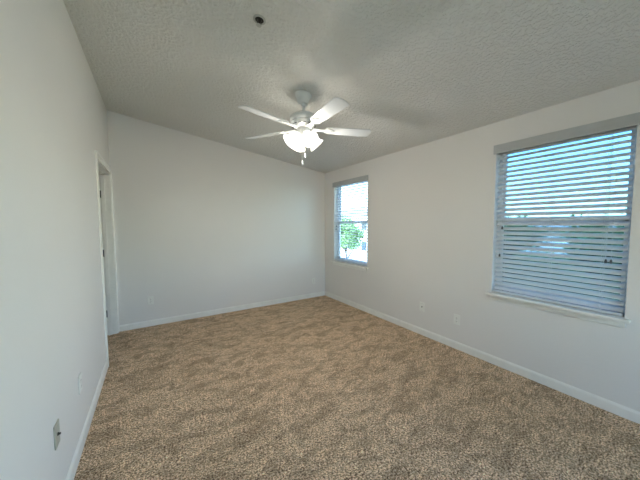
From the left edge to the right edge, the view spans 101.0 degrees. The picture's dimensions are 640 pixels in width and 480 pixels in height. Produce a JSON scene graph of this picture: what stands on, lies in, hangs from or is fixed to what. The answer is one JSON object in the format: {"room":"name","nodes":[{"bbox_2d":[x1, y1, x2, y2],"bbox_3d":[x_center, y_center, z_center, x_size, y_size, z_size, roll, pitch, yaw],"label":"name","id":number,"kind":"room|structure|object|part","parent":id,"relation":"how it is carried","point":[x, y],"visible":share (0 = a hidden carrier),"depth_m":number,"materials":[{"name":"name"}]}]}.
{"room":"empty bedroom","nodes":[
{"label":"empty bedroom","id":0,"kind":"room"},
{"bbox_2d":[0,0,109,479],"bbox_3d":[-0.846,-0.026,0.430,0.100,2.886,7.234,-2,4,-32],"label":"wall","id":1,"kind":"structure","parent":0,"point":[53,112],"depth_m":1.27,"materials":[{"name":"paint"}]},
{"bbox_2d":[53,419,60,450],"bbox_3d":[-1.282,0.950,1.294,0.017,0.117,0.072,-2,4,-32],"label":"cable jack","id":2,"kind":"object","parent":1,"relation":"attached to","point":[56,429],"visible":1,"depth_m":1.28,"materials":[{"name":"plastic"}]},
{"bbox_2d":[78,372,81,394],"bbox_3d":[-1.551,0.927,1.708,0.009,0.117,0.072,-2,4,-32],"label":"wall outlet","id":3,"kind":"object","parent":1,"relation":"attached to","point":[80,374],"visible":1,"depth_m":1.70,"materials":[{"name":"paint"}]},
{"bbox_2d":[65,360,107,479],"bbox_3d":[-0.515,1.377,0.107,0.013,0.083,5.997,-2,4,-32],"label":"baseboard","id":4,"kind":"structure","parent":1,"relation":"attached to","point":[72,470],"depth_m":1.76,"materials":[{"name":"paint"}]},
{"bbox_2d":[107,110,324,324],"bbox_3d":[-1.323,-0.263,4.345,3.298,2.886,0.100,-2,4,-32],"label":"wall","id":5,"kind":"structure","parent":0,"point":[201,224],"depth_m":4.01,"materials":[{"name":"paint"}]},
{"bbox_2d":[147,296,153,304],"bbox_3d":[-2.365,0.842,3.683,0.072,0.117,0.009,-2,4,-32],"label":"wall outlet","id":6,"kind":"object","parent":5,"relation":"attached to","point":[150,300],"visible":1,"depth_m":3.68,"materials":[{"name":"paint"}]},
{"bbox_2d":[119,291,324,330],"bbox_3d":[-1.279,1.118,4.386,3.280,0.083,0.013,-2,4,-32],"label":"baseboard","id":7,"kind":"structure","parent":5,"relation":"attached to","point":[160,321],"depth_m":4.13,"materials":[{"name":"paint"}]},
{"bbox_2d":[63,0,639,172],"bbox_3d":[0.604,-1.416,1.270,3.548,0.752,7.234,-2,4,-32],"label":"ceiling","id":8,"kind":"structure","parent":0,"point":[411,73],"depth_m":1.95,"materials":[{"name":"white paint"}]},
{"bbox_2d":[253,14,265,27],"bbox_3d":[-0.384,-1.382,1.676,0.079,0.046,0.080,-1,4,-16],"label":"sprinkler","id":9,"kind":"object","parent":8,"relation":"attached to","point":[259,19],"visible":1,"depth_m":1.67,"materials":[{"name":"metal"}]},
{"bbox_2d":[238,90,370,164],"bbox_3d":[-0.138,-1.032,2.447,1.279,0.676,1.240,-2,4,-32],"label":"ceiling fan","id":10,"kind":"object","parent":8,"relation":"hanging from","point":[303,121],"visible":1,"depth_m":2.41,"materials":[{"name":"metal"}]},
{"bbox_3d":[-0.552,-1.056,2.666,0.461,0.033,0.130,1,4,26],"label":"blade","id":11,"kind":"part","parent":10,"relation":"part of","materials":[{"name":"white wood"}]},
{"bbox_3d":[-0.452,-1.026,2.171,0.130,0.033,0.461,3,5,41],"label":"blade","id":12,"kind":"part","parent":10,"relation":"part of","materials":[{"name":"white wood"}]},
{"bbox_3d":[-0.271,-0.928,2.445,0.144,0.156,0.153,2,4,30],"label":"lamp shade","id":13,"kind":"part","parent":10,"relation":"part of","materials":[{"name":"white glass"}]},
{"bbox_3d":[-0.205,-0.939,2.613,0.153,0.156,0.144,2,4,30],"label":"lamp shade","id":14,"kind":"part","parent":10,"relation":"part of","materials":[{"name":"white glass"}]},
{"bbox_3d":[-0.103,-0.925,2.379,0.153,0.156,0.144,2,4,30],"label":"lamp shade","id":15,"kind":"part","parent":10,"relation":"part of","materials":[{"name":"white glass"}]},
{"bbox_3d":[-0.044,-0.936,2.562,0.153,0.156,0.144,0,4,5],"label":"lamp shade","id":16,"kind":"part","parent":10,"relation":"part of","materials":[{"name":"white glass"}]},
{"bbox_3d":[0.054,-1.025,2.107,0.137,0.033,0.460,-2,4,-32],"label":"blade","id":17,"kind":"part","parent":10,"relation":"part of","materials":[{"name":"white wood"}]},
{"bbox_3d":[0.272,-1.054,2.579,0.461,0.033,0.130,-1,4,-10],"label":"blade","id":18,"kind":"part","parent":10,"relation":"part of","materials":[{"name":"white wood"}]},
{"bbox_2d":[74,295,639,479],"bbox_3d":[0.552,1.335,1.398,3.398,0.009,7.034,-2,4,-32],"label":"floor","id":19,"kind":"structure","parent":0,"point":[324,387],"depth_m":2.01,"materials":[{"name":"carpet"}]},
{"bbox_2d":[325,80,639,411],"bbox_3d":[2.045,0.084,2.274,0.150,2.419,7.234,-2,4,-32],"label":"wall","id":20,"kind":"structure","parent":0,"point":[432,207],"depth_m":2.83,"materials":[{"name":"paint"}]},
{"bbox_2d":[331,182,367,271],"bbox_3d":[0.539,-0.269,4.568,0.205,1.501,0.968,-2,4,-32],"label":"window","id":21,"kind":"structure","parent":20,"relation":"in","point":[339,263],"depth_m":4.80,"materials":[{"name":"plastic"}]},
{"bbox_3d":[0.519,0.419,4.596,0.152,0.024,0.968,-2,4,-32],"label":"sill","id":22,"kind":"part","parent":21,"relation":"part of","materials":[{"name":"paint"}]},
{"bbox_2d":[332,175,367,265],"bbox_3d":[0.520,-0.315,4.554,0.085,1.440,0.938,-2,4,-32],"label":"window blind","id":23,"kind":"object","parent":21,"relation":"attached to","point":[361,179],"visible":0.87,"depth_m":4.49,"materials":[{"name":"plastic"}]},
{"bbox_3d":[0.536,0.393,4.605,0.050,0.020,0.882,-2,4,-32],"label":"rail","id":24,"kind":"part","parent":23,"relation":"part of","materials":[{"name":"white plastic"}]},
{"bbox_3d":[0.602,-0.308,4.606,0.057,1.427,0.904,-2,4,-32],"label":"frame","id":25,"kind":"part","parent":21,"relation":"part of","materials":[{"name":"plastic"}]},
{"bbox_3d":[0.595,0.026,4.621,0.022,0.718,0.864,-2,4,-32],"label":"sash","id":26,"kind":"part","parent":21,"relation":"part of","materials":[{"name":"glass"}]},
{"bbox_3d":[0.613,-0.645,4.593,0.022,0.714,0.864,-2,4,-32],"label":"sash","id":27,"kind":"part","parent":21,"relation":"part of","materials":[{"name":"glass"}]},
{"bbox_2d":[420,302,424,311],"bbox_3d":[1.295,0.849,3.355,0.017,0.117,0.072,-2,4,-32],"label":"cable jack","id":28,"kind":"object","parent":20,"relation":"attached to","point":[422,305],"visible":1,"depth_m":3.35,"materials":[{"name":"plastic"}]},
{"bbox_2d":[454,314,459,325],"bbox_3d":[1.542,0.897,2.976,0.009,0.117,0.072,-2,4,-32],"label":"wall outlet","id":29,"kind":"object","parent":20,"relation":"attached to","point":[456,317],"visible":1,"depth_m":2.97,"materials":[{"name":"paint"}]},
{"bbox_2d":[325,291,639,423],"bbox_3d":[1.443,1.183,3.147,0.013,0.083,5.001,-2,4,-32],"label":"baseboard","id":30,"kind":"structure","parent":20,"relation":"attached to","point":[625,412],"depth_m":2.48,"materials":[{"name":"paint"}]},
{"bbox_2d":[485,125,637,327],"bbox_3d":[2.001,-0.134,2.269,0.205,1.501,0.955,-2,4,-32],"label":"window","id":31,"kind":"structure","parent":20,"relation":"in","point":[599,317],"depth_m":2.21,"materials":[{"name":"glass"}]},
{"bbox_3d":[1.981,0.554,2.297,0.152,0.024,0.955,-2,4,-32],"label":"sill","id":32,"kind":"part","parent":31,"relation":"part of","materials":[{"name":"paint"}]},
{"bbox_3d":[2.056,0.161,2.322,0.004,0.642,0.811,-2,4,-32],"label":"glass pane","id":33,"kind":"part","parent":31,"relation":"part of","materials":[{"name":"clear glass"}]},
{"bbox_3d":[2.056,0.161,2.322,0.022,0.718,0.851,-2,4,-32],"label":"sash","id":34,"kind":"part","parent":31,"relation":"part of","materials":[{"name":"plastic"}]},
{"bbox_2d":[493,112,639,315],"bbox_3d":[1.982,-0.181,2.254,0.084,1.440,0.925,-2,4,-32],"label":"window blind","id":35,"kind":"object","parent":31,"relation":"attached to","point":[627,122],"visible":1,"depth_m":2.18,"materials":[{"name":"plastic"}]},
{"bbox_3d":[1.799,-0.179,2.571,0.046,1.367,0.014,-2,4,-32],"label":"ladder cord","id":36,"kind":"part","parent":35,"relation":"part of","materials":[{"name":"white fabric"}]},
{"bbox_3d":[1.991,-0.161,2.268,0.046,1.367,0.014,-2,4,-32],"label":"ladder cord","id":37,"kind":"part","parent":35,"relation":"part of","materials":[{"name":"white fabric"}]},
{"bbox_3d":[1.998,0.527,2.306,0.050,0.020,0.869,-2,4,-32],"label":"rail","id":38,"kind":"part","parent":35,"relation":"part of","materials":[{"name":"white plastic"}]},
{"bbox_3d":[2.163,-0.145,1.999,0.046,1.367,0.014,-2,4,-32],"label":"ladder cord","id":39,"kind":"part","parent":35,"relation":"part of","materials":[{"name":"white fabric"}]},
{"bbox_3d":[2.145,-0.343,1.953,0.002,0.987,0.002,-2,4,-32],"label":"pull cord","id":40,"kind":"part","parent":35,"relation":"part of","materials":[{"name":"white fabric"}]},
{"bbox_3d":[2.159,-0.341,1.930,0.002,0.987,0.002,-2,4,-32],"label":"pull cord","id":41,"kind":"part","parent":35,"relation":"part of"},
{"bbox_3d":[2.075,-0.510,2.294,0.004,0.638,0.811,-2,4,-32],"label":"glass pane","id":42,"kind":"part","parent":31,"relation":"part of","materials":[{"name":"clear glass"}]},
{"bbox_3d":[2.075,-0.510,2.294,0.022,0.714,0.851,-2,4,-32],"label":"sash","id":43,"kind":"part","parent":31,"relation":"part of","materials":[{"name":"plastic"}]},
{"bbox_3d":[-3.284,0.062,2.148,2.186,2.520,2.174,-2,4,-32],"label":"wall","id":44,"kind":"structure","parent":0,"visible":0},
{"bbox_2d":[95,150,119,366],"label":"door","id":45,"kind":"structure","parent":44,"relation":"in","point":[103,171],"depth_m":3.34,"materials":[{"name":"paint"}]},
{"label":"outside","id":46,"kind":"structure","parent":0,"visible":0},
{"bbox_3d":[18.934,2.080,38.852,66.635,0.200,135.000,-2,4,-32],"label":"ground","id":47,"kind":"structure","parent":46,"visible":0},
{"bbox_2d":[341,212,366,257],"bbox_3d":[1.722,0.808,16.853,2.626,5.169,2.468,-1,4,-5],"label":"tree","id":48,"kind":"object","parent":47,"relation":"on","point":[343,219],"visible":0.52,"depth_m":16.39,"materials":[{"name":"green plant"}]},
{"bbox_2d":[341,208,366,259],"bbox_3d":[6.840,-1.417,38.670,10.000,6.900,13.000,-2,4,-32],"label":"neighbouring house","id":49,"kind":"structure","parent":47,"relation":"on","point":[343,213],"depth_m":33.52,"materials":[{"name":"paint"}]},
{"bbox_3d":[5.448,0.764,32.575,0.015,1.100,1.000,-2,4,-32],"label":"pane","id":50,"kind":"part","parent":49,"relation":"part of","materials":[{"name":"blue glass"}]}
]}

